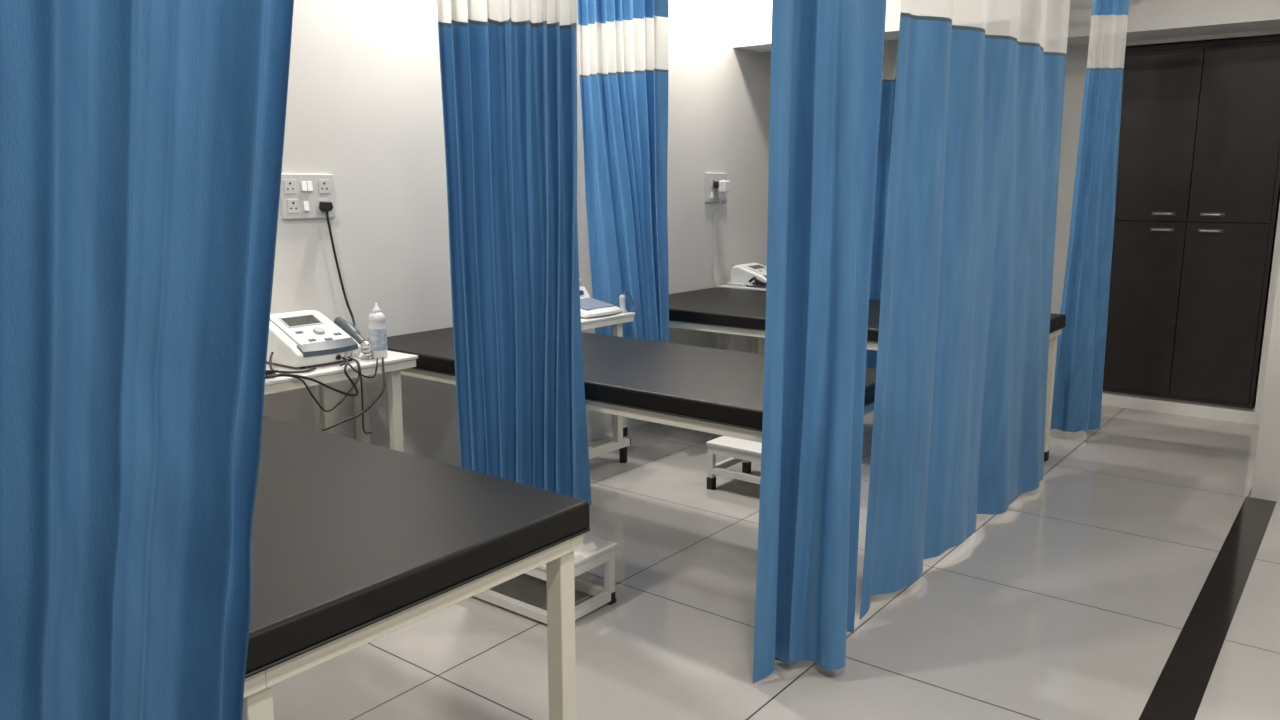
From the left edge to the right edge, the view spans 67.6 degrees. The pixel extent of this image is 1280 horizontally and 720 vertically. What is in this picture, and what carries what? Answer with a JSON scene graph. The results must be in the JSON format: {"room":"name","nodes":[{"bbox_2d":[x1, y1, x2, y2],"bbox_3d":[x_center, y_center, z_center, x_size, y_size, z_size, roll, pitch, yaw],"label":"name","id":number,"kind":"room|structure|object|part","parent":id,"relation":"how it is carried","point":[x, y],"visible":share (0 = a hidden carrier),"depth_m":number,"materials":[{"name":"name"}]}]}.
{"room":"examination room","nodes":[
{"label":"examination room","id":0,"kind":"room"},
{"bbox_2d":[263,0,770,467],"bbox_3d":[-1.339,-0.746,3.693,0.200,2.850,9.900,8,13,37],"label":"wall","id":1,"kind":"structure","parent":0,"point":[364,109],"depth_m":4.03,"materials":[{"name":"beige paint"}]},
{"bbox_2d":[280,174,335,218],"bbox_3d":[-1.266,-0.620,3.626,0.022,0.166,0.232,8,13,37],"label":"socket plate","id":2,"kind":"object","parent":1,"relation":"attached to","point":[301,195],"visible":0.99,"depth_m":3.61,"materials":[{"name":"plastic"}]},
{"bbox_2d":[284,180,295,193],"bbox_3d":[-1.305,-0.646,3.564,0.003,0.052,0.048,8,13,37],"label":"outlet","id":3,"kind":"object","parent":2,"relation":"attached to","point":[289,185],"depth_m":3.56,"materials":[{"name":"white plastic"}]},
{"bbox_2d":[287,199,298,212],"bbox_3d":[-1.300,-0.576,3.584,0.003,0.052,0.048,8,13,37],"label":"outlet","id":4,"kind":"object","parent":2,"relation":"attached to","point":[292,204],"depth_m":3.58,"materials":[{"name":"white plastic"}]},
{"bbox_2d":[301,181,307,190],"bbox_3d":[-1.267,-0.656,3.607,0.008,0.036,0.021,8,13,37],"label":"switch","id":5,"kind":"object","parent":2,"relation":"attached to","point":[304,184],"depth_m":3.61,"materials":[{"name":"plastic"}]},
{"bbox_2d":[303,201,309,210],"bbox_3d":[-1.264,-0.584,3.624,0.008,0.036,0.021,8,13,37],"label":"switch","id":6,"kind":"object","parent":2,"relation":"attached to","point":[306,204],"depth_m":3.62,"materials":[{"name":"plastic"}]},
{"bbox_2d":[307,181,312,190],"bbox_3d":[-1.252,-0.659,3.626,0.008,0.036,0.021,8,13,37],"label":"switch","id":7,"kind":"object","parent":2,"relation":"attached to","point":[309,183],"depth_m":3.62,"materials":[{"name":"plastic"}]},
{"bbox_2d":[318,199,329,212],"bbox_3d":[-1.219,-0.595,3.686,0.003,0.052,0.048,8,13,37],"label":"outlet","id":8,"kind":"object","parent":2,"relation":"attached to","point":[319,200],"depth_m":3.68,"materials":[{"name":"white plastic"}]},
{"bbox_2d":[318,180,329,193],"bbox_3d":[-1.215,-0.667,3.678,0.003,0.052,0.048,8,13,37],"label":"outlet","id":9,"kind":"object","parent":2,"relation":"attached to","point":[323,185],"depth_m":3.68,"materials":[{"name":"white plastic"}]},
{"bbox_2d":[705,173,726,202],"bbox_3d":[0.452,-1.043,5.793,0.022,0.172,0.234,8,13,37],"label":"socket plate","id":10,"kind":"object","parent":1,"relation":"attached to","point":[712,194],"visible":0.91,"depth_m":5.76,"materials":[{"name":"plastic"}]},
{"bbox_2d":[713,181,729,284],"bbox_3d":[0.487,-0.771,5.825,0.090,0.633,0.069,8,13,37],"label":"power adapter","id":11,"kind":"object","parent":10,"relation":"attached to","point":[724,186],"visible":1,"depth_m":5.76,"materials":[{"name":"white plastic"}]},
{"bbox_3d":[0.482,-0.738,5.842,0.071,0.562,0.019,6,12,29],"label":"cord","id":12,"kind":"part","parent":11,"relation":"part of","materials":[{"name":"grey plastic"}]},
{"bbox_2d":[733,0,900,52],"bbox_3d":[1.308,-2.158,5.358,1.650,0.675,0.300,8,13,37],"label":"trim","id":13,"kind":"structure","parent":1,"relation":"attached to","point":[752,25],"depth_m":5.68,"materials":[{"name":"white paint"}]},
{"bbox_2d":[272,405,1279,719],"bbox_3d":[0.899,1.020,2.247,5.870,0.100,9.900,8,13,37],"label":"floor","id":14,"kind":"structure","parent":0,"point":[1072,601],"depth_m":3.06,"materials":[{"name":"tile"}]},
{"bbox_2d":[264,345,417,451],"bbox_3d":[-1.243,0.351,3.390,0.530,0.803,0.761,8,13,37],"label":"table","id":15,"kind":"object","parent":14,"relation":"on","point":[327,373],"depth_m":3.38,"materials":[{"name":"white metal"}]},
{"bbox_2d":[265,201,385,433],"bbox_3d":[-1.194,-0.156,3.366,0.502,0.779,0.749,-5,12,-26],"label":"machine","id":16,"kind":"object","parent":15,"relation":"on","point":[301,339],"visible":0.94,"depth_m":3.25,"materials":[{"name":"white plastic"}]},
{"bbox_3d":[-1.181,-0.136,3.332,0.068,0.030,0.137,8,13,37],"label":"screen frame","id":17,"kind":"part","parent":16,"relation":"part of","materials":[{"name":"grey plastic"}]},
{"bbox_3d":[-1.143,-0.109,3.314,0.177,0.079,0.196,8,13,37],"label":"control panel","id":18,"kind":"part","parent":16,"relation":"part of","materials":[{"name":"plastic"}]},
{"bbox_3d":[-1.110,-0.101,3.305,0.040,0.024,0.042,8,13,37],"label":"knob","id":19,"kind":"part","parent":16,"relation":"part of","materials":[{"name":"grey plastic"}]},
{"bbox_3d":[-1.169,-0.303,3.632,0.084,0.466,0.291,0,10,1],"label":"power cord","id":20,"kind":"part","parent":16,"relation":"part of","materials":[{"name":"black rubber"}]},
{"bbox_3d":[-1.227,0.272,3.753,0.032,0.589,0.040,8,13,37],"label":"leg","id":21,"kind":"part","parent":15,"relation":"part of","materials":[{"name":"beige metal"}]},
{"bbox_2d":[334,317,368,353],"bbox_3d":[-1.040,-0.084,3.456,0.204,0.134,0.045,8,13,37],"label":"probe","id":22,"kind":"object","parent":15,"relation":"on","point":[346,326],"visible":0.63,"depth_m":3.44,"materials":[{"name":"grey plastic"}]},
{"bbox_3d":[-1.047,-0.101,3.458,0.158,0.101,0.041,8,13,37],"label":"handle","id":23,"kind":"part","parent":22,"relation":"part of","materials":[{"name":"grey plastic"}]},
{"bbox_3d":[-0.964,-0.028,3.371,0.038,0.050,0.034,8,13,37],"label":"lead coil","id":24,"kind":"part","parent":15,"relation":"part of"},
{"bbox_2d":[368,303,387,358],"bbox_3d":[-0.933,-0.105,3.397,0.062,0.196,0.062,8,13,37],"label":"bottle","id":25,"kind":"object","parent":15,"relation":"on","point":[377,331],"visible":0.97,"depth_m":3.38,"materials":[{"name":"plastic"}]},
{"bbox_3d":[-0.887,0.320,3.493,0.032,0.589,0.040,8,13,37],"label":"leg","id":26,"kind":"part","parent":15,"relation":"part of","materials":[{"name":"beige metal"}]},
{"bbox_2d":[242,415,589,719],"bbox_3d":[-1.136,0.584,2.307,2.049,0.735,0.770,8,13,37],"label":"bed","id":27,"kind":"object","parent":14,"relation":"on","point":[355,543],"visible":0.46,"depth_m":1.77,"materials":[{"name":"black leather"}]},
{"bbox_3d":[-0.573,0.776,1.465,0.042,0.608,0.042,8,13,37],"label":"leg","id":28,"kind":"part","parent":27,"relation":"part of","materials":[{"name":"beige metal"}]},
{"bbox_3d":[-1.138,0.301,2.256,2.021,0.036,0.738,8,13,37],"label":"frame","id":29,"kind":"part","parent":27,"relation":"part of","materials":[{"name":"white metal"}]},
{"bbox_3d":[-0.162,0.680,1.985,0.042,0.608,0.042,8,13,37],"label":"leg","id":30,"kind":"part","parent":27,"relation":"part of","materials":[{"name":"white metal"}]},
{"bbox_2d":[474,533,617,623],"bbox_3d":[-0.345,0.694,3.174,0.467,0.205,0.287,8,13,37],"label":"step stool","id":31,"kind":"object","parent":14,"relation":"on","point":[595,551],"visible":0.21,"depth_m":3.09,"materials":[{"name":"white metal"}]},
{"bbox_3d":[-0.345,0.770,3.188,0.455,0.027,0.275,8,13,37],"label":"rail","id":32,"kind":"part","parent":31,"relation":"part of","materials":[{"name":"white metal"}]},
{"bbox_3d":[-0.345,0.625,3.162,0.455,0.036,0.275,8,13,37],"label":"frame","id":33,"kind":"part","parent":31,"relation":"part of","materials":[{"name":"white metal"}]},
{"bbox_3d":[-0.100,0.702,3.142,0.027,0.178,0.027,8,13,37],"label":"leg","id":34,"kind":"part","parent":31,"relation":"part of","materials":[{"name":"white metal"}]},
{"bbox_2d":[581,312,634,462],"bbox_3d":[-0.343,0.152,4.616,0.425,0.750,0.506,8,13,37],"label":"table","id":35,"kind":"object","parent":14,"relation":"on","point":[617,320],"visible":0.24,"depth_m":4.59,"materials":[{"name":"white metal"}]},
{"bbox_2d":[579,279,620,317],"bbox_3d":[-0.270,-0.301,4.546,0.304,0.154,0.250,8,13,37],"label":"muscle stimulator","id":36,"kind":"object","parent":35,"relation":"on","point":[589,307],"visible":0.27,"depth_m":4.51,"materials":[{"name":"white plastic"}]},
{"bbox_3d":[-0.244,-0.267,4.532,0.160,0.030,0.200,8,13,37],"label":"control panel","id":37,"kind":"part","parent":36,"relation":"part of","materials":[{"name":"blue plastic"}]},
{"bbox_3d":[-0.215,0.440,4.568,0.036,0.036,0.490,8,13,37],"label":"rail","id":38,"kind":"part","parent":35,"relation":"part of","materials":[{"name":"white metal"}]},
{"bbox_3d":[-0.107,0.107,4.647,0.032,0.589,0.040,8,13,37],"label":"leg","id":39,"kind":"part","parent":35,"relation":"part of","materials":[{"name":"white metal"}]},
{"bbox_2d":[619,291,634,312],"bbox_3d":[-0.063,-0.281,4.613,0.090,0.101,0.043,-4,11,-19],"label":"holder","id":40,"kind":"object","parent":35,"relation":"on","point":[622,297],"visible":0.98,"depth_m":4.60,"materials":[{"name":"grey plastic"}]},
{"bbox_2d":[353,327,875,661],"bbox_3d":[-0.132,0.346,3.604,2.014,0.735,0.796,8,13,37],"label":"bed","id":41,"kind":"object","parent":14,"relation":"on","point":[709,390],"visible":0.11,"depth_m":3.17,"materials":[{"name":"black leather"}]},
{"bbox_3d":[-1.134,0.324,3.917,0.042,0.608,0.042,8,13,37],"label":"leg","id":42,"kind":"part","parent":41,"relation":"part of","materials":[{"name":"beige metal"}]},
{"bbox_3d":[-0.134,0.015,3.544,2.010,0.062,0.788,8,13,37],"label":"mattress","id":43,"kind":"part","parent":41,"relation":"part of","materials":[{"name":"black leather"}]},
{"bbox_3d":[-0.134,0.063,3.553,1.986,0.036,0.764,8,13,37],"label":"frame","id":44,"kind":"part","parent":41,"relation":"part of","materials":[{"name":"beige metal"}]},
{"bbox_2d":[706,436,761,489],"bbox_3d":[0.586,0.478,4.308,0.467,0.220,0.342,8,13,37],"label":"step stool","id":45,"kind":"object","parent":14,"relation":"on","point":[739,450],"visible":0.43,"depth_m":4.27,"materials":[{"name":"white metal"}]},
{"bbox_3d":[0.324,0.477,4.320,0.027,0.194,0.027,8,13,37],"label":"leg","id":46,"kind":"part","parent":45,"relation":"part of","materials":[{"name":"white metal"}]},
{"bbox_3d":[0.586,0.499,4.312,0.455,0.027,0.330,8,13,37],"label":"rail","id":47,"kind":"part","parent":45,"relation":"part of","materials":[{"name":"white metal"}]},
{"bbox_3d":[0.586,0.401,4.294,0.455,0.036,0.330,8,13,37],"label":"frame","id":48,"kind":"part","parent":45,"relation":"part of","materials":[{"name":"white metal"}]},
{"bbox_2d":[717,284,765,353],"bbox_3d":[0.811,-0.107,6.051,0.455,0.740,0.506,8,13,37],"label":"table","id":49,"kind":"object","parent":14,"relation":"on","point":[729,337],"visible":0.09,"depth_m":6.00,"materials":[{"name":"white metal"}]},
{"bbox_3d":[0.564,-0.140,6.016,0.032,0.579,0.040,8,13,37],"label":"leg","id":50,"kind":"part","parent":49,"relation":"part of","materials":[{"name":"white metal"}]},
{"bbox_2d":[727,282,745,286],"bbox_3d":[0.594,-0.463,5.876,0.115,0.022,0.038,8,13,37],"label":"box","id":51,"kind":"object","parent":49,"relation":"on","point":[733,284],"visible":1,"depth_m":5.86,"materials":[{"name":"white plastic"}]},
{"bbox_2d":[730,263,766,287],"bbox_3d":[0.749,-0.525,5.915,0.318,0.130,0.299,8,13,37],"label":"machine","id":52,"kind":"object","parent":49,"relation":"on","point":[752,274],"visible":0.54,"depth_m":5.87,"materials":[{"name":"white plastic"}]},
{"bbox_3d":[0.762,-0.558,5.924,0.157,0.050,0.200,8,13,37],"label":"control panel","id":53,"kind":"part","parent":52,"relation":"part of","materials":[{"name":"plastic"}]},
{"bbox_3d":[0.779,-0.190,6.288,0.032,0.579,0.040,8,13,37],"label":"leg","id":54,"kind":"part","parent":49,"relation":"part of","materials":[{"name":"white metal"}]},
{"bbox_2d":[623,287,1065,461],"bbox_3d":[0.961,0.097,4.953,2.054,0.735,1.028,8,13,37],"label":"bed","id":55,"kind":"object","parent":14,"relation":"on","point":[716,310],"visible":0.31,"depth_m":4.76,"materials":[{"name":"black leather"}]},
{"bbox_3d":[-0.098,0.089,5.192,0.042,0.608,0.042,8,13,37],"label":"leg","id":56,"kind":"part","parent":55,"relation":"part of","materials":[{"name":"white metal"}]},
{"bbox_3d":[0.472,-0.043,5.912,0.042,0.608,0.042,8,13,37],"label":"leg","id":57,"kind":"part","parent":55,"relation":"part of","materials":[{"name":"beige metal"}]},
{"bbox_3d":[0.959,-0.186,4.902,2.026,0.036,0.996,8,13,37],"label":"frame","id":58,"kind":"part","parent":55,"relation":"part of","materials":[{"name":"white metal"}]},
{"bbox_3d":[0.959,-0.234,4.893,2.050,0.062,1.020,8,13,37],"label":"mattress","id":59,"kind":"part","parent":55,"relation":"part of","materials":[{"name":"black leather"}]},
{"bbox_3d":[2.017,0.175,4.729,0.042,0.608,0.042,8,13,37],"label":"leg","id":60,"kind":"part","parent":55,"relation":"part of","materials":[{"name":"beige metal"}]},
{"bbox_2d":[1139,496,1276,719],"bbox_3d":[0.440,1.147,1.308,0.114,0.011,7.443,8,13,37],"label":"floor stripe","id":61,"kind":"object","parent":14,"relation":"in","point":[1178,692],"depth_m":3.01,"materials":[{"name":"black tile"}]},
{"bbox_2d":[1051,29,1279,412],"bbox_3d":[2.716,-1.230,6.322,2.915,2.850,0.700,8,13,37],"label":"wall","id":62,"kind":"structure","parent":0,"point":[1076,56],"depth_m":5.85,"materials":[{"name":"beige paint"}]},
{"bbox_2d":[1067,0,1279,45],"bbox_3d":[2.384,-2.227,5.705,2.913,0.665,0.380,8,13,37],"label":"trim","id":63,"kind":"structure","parent":62,"relation":"attached to","point":[1147,19],"depth_m":5.16,"materials":[{"name":"white paint"}]},
{"bbox_2d":[1102,393,1260,424],"bbox_3d":[3.241,0.293,5.726,1.025,0.070,0.015,8,13,37],"label":"baseboard","id":64,"kind":"structure","parent":62,"relation":"attached to","point":[1217,413],"depth_m":5.71,"materials":[{"name":"white tile"}]},
{"bbox_2d":[1103,36,1279,408],"bbox_3d":[3.314,-0.811,5.735,0.860,2.062,0.496,8,13,37],"label":"cabinet","id":65,"kind":"object","parent":62,"relation":"attached to","point":[1198,189],"visible":0.85,"depth_m":5.54,"materials":[{"name":"brown laminate"}]},
{"bbox_3d":[3.027,-0.319,5.791,0.406,1.031,0.022,8,13,37],"label":"door","id":66,"kind":"part","parent":65,"relation":"part of","materials":[{"name":"brown laminate"}]},
{"bbox_3d":[3.027,-1.311,5.608,0.406,0.978,0.022,8,13,37],"label":"door","id":67,"kind":"part","parent":65,"relation":"part of","materials":[{"name":"brown laminate"}]},
{"bbox_3d":[3.074,-0.768,5.636,0.111,0.011,0.034,8,13,37],"label":"handle","id":68,"kind":"part","parent":65,"relation":"part of","materials":[{"name":"metal"}]},
{"bbox_3d":[3.083,-0.770,5.648,0.124,0.022,0.002,8,13,37],"label":"handle plate","id":69,"kind":"part","parent":65,"relation":"part of","materials":[{"name":"silver metal"}]},
{"bbox_3d":[3.074,-0.860,5.619,0.111,0.011,0.034,8,13,37],"label":"handle","id":70,"kind":"part","parent":65,"relation":"part of","materials":[{"name":"metal"}]},
{"bbox_3d":[3.083,-0.862,5.631,0.124,0.022,0.002,8,13,37],"label":"handle plate","id":71,"kind":"part","parent":65,"relation":"part of","materials":[{"name":"silver metal"}]},
{"bbox_3d":[3.271,-0.740,5.485,0.111,0.011,0.034,8,13,37],"label":"handle","id":72,"kind":"part","parent":65,"relation":"part of","materials":[{"name":"metal"}]},
{"bbox_3d":[3.280,-0.743,5.497,0.124,0.022,0.002,8,13,37],"label":"handle plate","id":73,"kind":"part","parent":65,"relation":"part of","materials":[{"name":"silver metal"}]},
{"bbox_3d":[3.271,-0.832,5.468,0.111,0.011,0.034,8,13,37],"label":"handle","id":74,"kind":"part","parent":65,"relation":"part of","materials":[{"name":"metal"}]},
{"bbox_3d":[3.280,-0.834,5.480,0.124,0.022,0.002,8,13,37],"label":"handle plate","id":75,"kind":"part","parent":65,"relation":"part of","materials":[{"name":"silver metal"}]},
{"bbox_3d":[3.351,-0.274,5.543,0.406,1.031,0.022,8,13,37],"label":"door","id":76,"kind":"part","parent":65,"relation":"part of","materials":[{"name":"brown laminate"}]},
{"bbox_3d":[3.351,-1.265,5.360,0.406,0.978,0.022,8,13,37],"label":"door","id":77,"kind":"part","parent":65,"relation":"part of","materials":[{"name":"brown laminate"}]},
{"bbox_2d":[1251,259,1279,501],"bbox_3d":[4.397,-0.815,4.066,2.555,2.850,2.255,8,13,37],"label":"wall","id":78,"kind":"structure","parent":0,"point":[1266,476],"depth_m":4.14,"materials":[{"name":"beige paint"}]},
{"bbox_3d":[0.899,-1.881,1.713,5.870,0.100,9.900,8,13,37],"label":"ceiling","id":79,"kind":"structure","parent":0,"visible":0},
{"bbox_3d":[0.729,-1.747,2.484,0.024,0.442,6.650,8,13,37],"label":"rail","id":80,"kind":"object","parent":79,"relation":"hanging from","visible":0},
{"bbox_2d":[0,0,293,719],"bbox_3d":[-0.793,0.009,0.730,0.083,2.370,1.401,8,13,37],"label":"curtain","id":81,"kind":"object","parent":80,"relation":"hanging from","point":[142,141],"visible":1,"depth_m":1.05,"materials":[{"name":"blue fabric"}]},
{"bbox_2d":[753,0,885,682],"bbox_3d":[0.520,-0.308,2.525,0.472,2.397,0.191,-7,13,-35],"label":"curtain","id":82,"kind":"object","parent":80,"relation":"hanging from","point":[827,55],"visible":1,"depth_m":2.53,"materials":[{"name":"blue fabric"}]},
{"bbox_2d":[859,0,1069,619],"bbox_3d":[1.305,-0.481,3.506,0.124,2.411,1.856,9,14,39],"label":"curtain","id":83,"kind":"object","parent":80,"relation":"hanging from","point":[959,418],"visible":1,"depth_m":3.30,"materials":[{"name":"blue fabric"}]},
{"bbox_3d":[1.227,-1.240,3.252,0.067,0.259,1.277,9,14,42],"label":"net panel","id":84,"kind":"part","parent":83,"relation":"part of","materials":[{"name":"white fabric"}]},
{"bbox_2d":[1050,0,1128,432],"bbox_3d":[2.292,-0.760,4.895,0.258,2.365,0.557,7,12,32],"label":"curtain","id":85,"kind":"object","parent":80,"relation":"hanging from","point":[1081,345],"visible":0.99,"depth_m":4.83,"materials":[{"name":"blue fabric"}]},
{"bbox_3d":[2.230,-1.513,4.542,0.178,0.239,0.048,0,10,2],"label":"net panel","id":86,"kind":"part","parent":85,"relation":"part of","materials":[{"name":"white fabric"}]},
{"bbox_3d":[0.511,-2.018,3.953,2.120,0.442,0.025,8,13,37],"label":"rail","id":87,"kind":"object","parent":79,"relation":"hanging from","visible":0},
{"bbox_2d":[577,0,668,342],"bbox_3d":[-0.075,-0.908,4.664,0.516,1.990,0.122,7,12,33],"label":"curtain","id":88,"kind":"object","parent":87,"relation":"hanging from","point":[624,44],"visible":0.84,"depth_m":4.63,"materials":[{"name":"blue fabric"}]},
{"bbox_3d":[-0.095,-1.492,4.553,0.485,0.234,0.093,7,12,33],"label":"net panel","id":89,"kind":"part","parent":88,"relation":"part of","materials":[{"name":"white fabric"}]},
{"bbox_3d":[1.696,-2.294,5.451,2.120,0.442,0.025,8,13,37],"label":"rail","id":90,"kind":"object","parent":79,"relation":"hanging from","visible":0},
{"bbox_2d":[866,39,898,368],"bbox_3d":[1.665,-0.921,5.728,0.810,2.350,0.090,8,13,37],"label":"curtain","id":91,"kind":"object","parent":90,"relation":"hanging from","point":[890,55],"visible":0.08,"depth_m":5.84,"materials":[{"name":"blue fabric"}]},
{"bbox_3d":[1.676,-1.784,5.560,0.770,0.264,0.070,8,13,37],"label":"net panel","id":92,"kind":"part","parent":91,"relation":"part of","materials":[{"name":"white fabric"}]},
{"bbox_3d":[-0.429,-1.799,2.766,2.120,0.442,0.025,8,13,37],"label":"rail","id":93,"kind":"object","parent":79,"relation":"hanging from","visible":0},
{"bbox_2d":[437,0,591,504],"bbox_3d":[-0.385,-0.554,2.930,0.434,2.060,0.341,-2,11,-10],"label":"curtain","id":94,"kind":"object","parent":93,"relation":"hanging from","point":[508,68],"visible":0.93,"depth_m":2.99,"materials":[{"name":"blue fabric"}]},
{"bbox_3d":[-0.405,-1.167,2.900,0.422,0.274,0.165,-2,11,-9],"label":"net panel","id":95,"kind":"part","parent":94,"relation":"part of","materials":[{"name":"white fabric"}]}
]}

